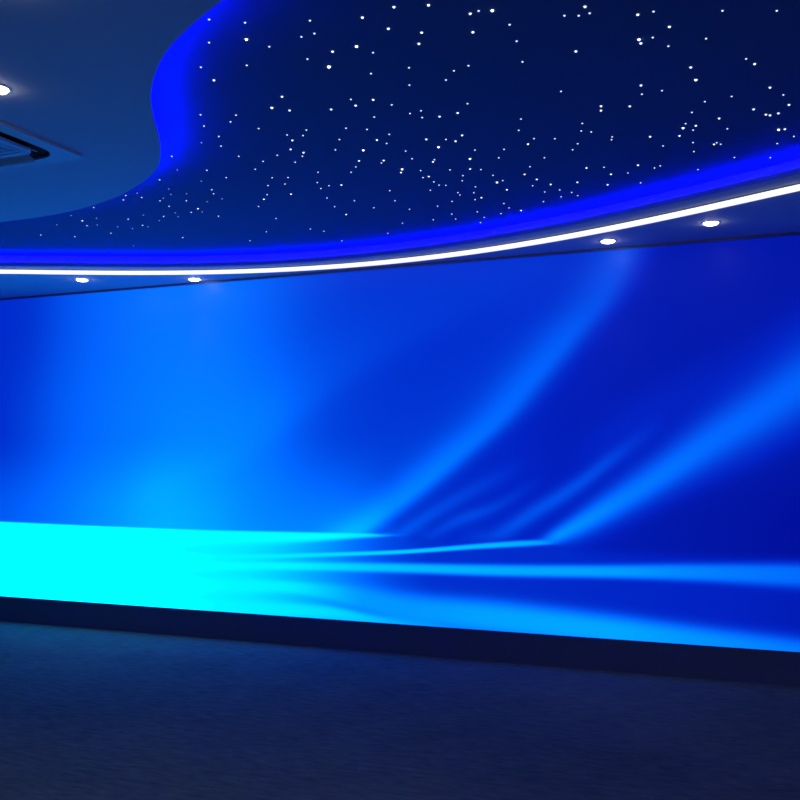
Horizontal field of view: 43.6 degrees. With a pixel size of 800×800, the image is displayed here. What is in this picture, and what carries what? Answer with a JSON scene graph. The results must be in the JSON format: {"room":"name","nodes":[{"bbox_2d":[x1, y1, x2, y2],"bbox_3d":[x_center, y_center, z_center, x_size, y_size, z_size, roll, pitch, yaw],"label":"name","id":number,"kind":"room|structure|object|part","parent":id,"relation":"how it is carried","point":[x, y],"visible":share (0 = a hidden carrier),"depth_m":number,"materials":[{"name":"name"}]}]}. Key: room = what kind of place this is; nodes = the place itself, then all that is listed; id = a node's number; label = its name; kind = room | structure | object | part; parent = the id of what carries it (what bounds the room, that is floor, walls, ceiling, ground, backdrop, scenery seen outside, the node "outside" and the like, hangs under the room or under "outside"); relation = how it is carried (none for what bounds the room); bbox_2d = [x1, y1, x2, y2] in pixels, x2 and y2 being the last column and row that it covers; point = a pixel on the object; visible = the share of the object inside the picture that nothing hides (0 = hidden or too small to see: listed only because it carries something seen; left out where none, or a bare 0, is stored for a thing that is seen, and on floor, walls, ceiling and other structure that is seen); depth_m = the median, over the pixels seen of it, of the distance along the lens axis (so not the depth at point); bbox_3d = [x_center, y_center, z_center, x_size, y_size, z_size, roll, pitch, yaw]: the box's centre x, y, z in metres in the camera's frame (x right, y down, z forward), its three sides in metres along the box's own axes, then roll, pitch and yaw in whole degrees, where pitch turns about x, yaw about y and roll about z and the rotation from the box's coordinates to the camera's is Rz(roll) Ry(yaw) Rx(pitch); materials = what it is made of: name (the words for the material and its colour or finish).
{"room":"exhibition hall","nodes":[
{"label":"exhibition hall","id":0,"kind":"room"},
{"bbox_2d":[0,0,799,255],"bbox_3d":[-1.019,-1.329,5.151,8.957,0.040,5.306,-1,-4,23],"label":"ceiling","id":1,"kind":"structure","parent":0,"point":[608,68],"depth_m":4.75,"materials":[{"name":"blue paint"}]},
{"bbox_2d":[0,621,799,799],"bbox_3d":[-1.889,1.702,3.241,11.300,0.060,9.850,-1,-4,23],"label":"floor","id":2,"kind":"structure","parent":0,"point":[86,713],"depth_m":5.61,"materials":[{"name":"carpet"}]},
{"bbox_2d":[0,232,799,686],"bbox_3d":[-0.446,0.459,7.968,8.940,2.989,0.136,-1,-4,23],"label":"wall","id":3,"kind":"structure","parent":2,"relation":"on","point":[581,459],"depth_m":7.61,"materials":[{"name":"blue metal"}]},
{"bbox_3d":[-0.446,0.346,7.975,8.940,2.764,0.136,-1,-4,23],"label":"frame","id":4,"kind":"part","parent":3,"relation":"part of","materials":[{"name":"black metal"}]},
{"bbox_2d":[0,0,799,298],"bbox_3d":[-1.889,-1.363,3.425,11.300,0.101,9.850,-1,-4,23],"label":"ceiling","id":5,"kind":"structure","parent":0,"point":[79,74],"depth_m":5.43,"materials":[{"name":"white paint"}]},
{"bbox_2d":[0,84,10,94],"bbox_3d":[-1.646,-1.264,4.080,0.112,0.018,0.112,-1,-4,23],"label":"recessed light","id":6,"kind":"object","parent":5,"relation":"in","point":[4,89],"visible":1,"depth_m":4.07,"materials":[{"name":"white plastic"}]},
{"bbox_2d":[0,121,82,170],"bbox_3d":[-2.190,-1.217,4.731,0.950,0.034,0.950,-1,-4,23],"label":"air conditioner","id":7,"kind":"object","parent":5,"relation":"attached to","point":[19,148],"visible":1,"depth_m":4.87,"materials":[{"name":"white plastic"}]},
{"bbox_2d":[0,143,20,154],"bbox_3d":[-2.190,-1.223,4.732,0.524,0.010,0.524,-1,-4,23],"label":"grille","id":8,"kind":"object","parent":7,"relation":"attached to","point":[5,149],"depth_m":4.85,"materials":[{"name":"white plastic"}]},
{"bbox_3d":[-2.190,-1.226,4.732,0.630,0.016,0.630,-1,-4,23],"label":"panel","id":9,"kind":"part","parent":7,"relation":"part of","materials":[{"name":"white plastic"}]},
{"bbox_2d":[0,132,48,157],"bbox_3d":[-2.190,-1.232,4.732,0.788,0.002,0.788,-1,-4,23],"label":"outlet","id":10,"kind":"object","parent":7,"relation":"attached to","point":[8,149],"depth_m":4.84,"materials":[{"name":"black"}]},
{"bbox_2d":[75,278,88,281],"bbox_3d":[-2.671,-1.005,8.399,0.112,0.018,0.112,-1,-4,23],"label":"recessed light","id":11,"kind":"object","parent":5,"relation":"in","point":[77,279],"visible":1,"depth_m":8.37,"materials":[{"name":"white plastic"}]},
{"bbox_2d":[188,278,200,280],"bbox_3d":[-1.721,-1.006,8.376,0.112,0.018,0.112,-1,-4,23],"label":"recessed light","id":12,"kind":"object","parent":5,"relation":"in","point":[190,279],"visible":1,"depth_m":8.35,"materials":[{"name":"white plastic"}]},
{"bbox_2d":[0,183,799,274],"bbox_3d":[-0.582,-1.115,6.447,9.610,0.031,2.549,-2,-4,28],"label":"strip light","id":13,"kind":"object","parent":5,"relation":"in","point":[795,187],"visible":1,"depth_m":7.24,"materials":[{"name":"white plastic"}]},
{"bbox_2d":[600,239,615,243],"bbox_3d":[1.438,-1.094,6.916,0.112,0.018,0.112,-1,-4,23],"label":"recessed light","id":14,"kind":"object","parent":5,"relation":"in","point":[605,241],"visible":1,"depth_m":6.89,"materials":[{"name":"white plastic"}]},
{"bbox_2d":[702,220,719,225],"bbox_3d":[1.987,-1.125,6.389,0.112,0.018,0.112,-1,-4,23],"label":"recessed light","id":15,"kind":"object","parent":5,"relation":"in","point":[712,222],"visible":1,"depth_m":6.36,"materials":[{"name":"white plastic"}]}
]}

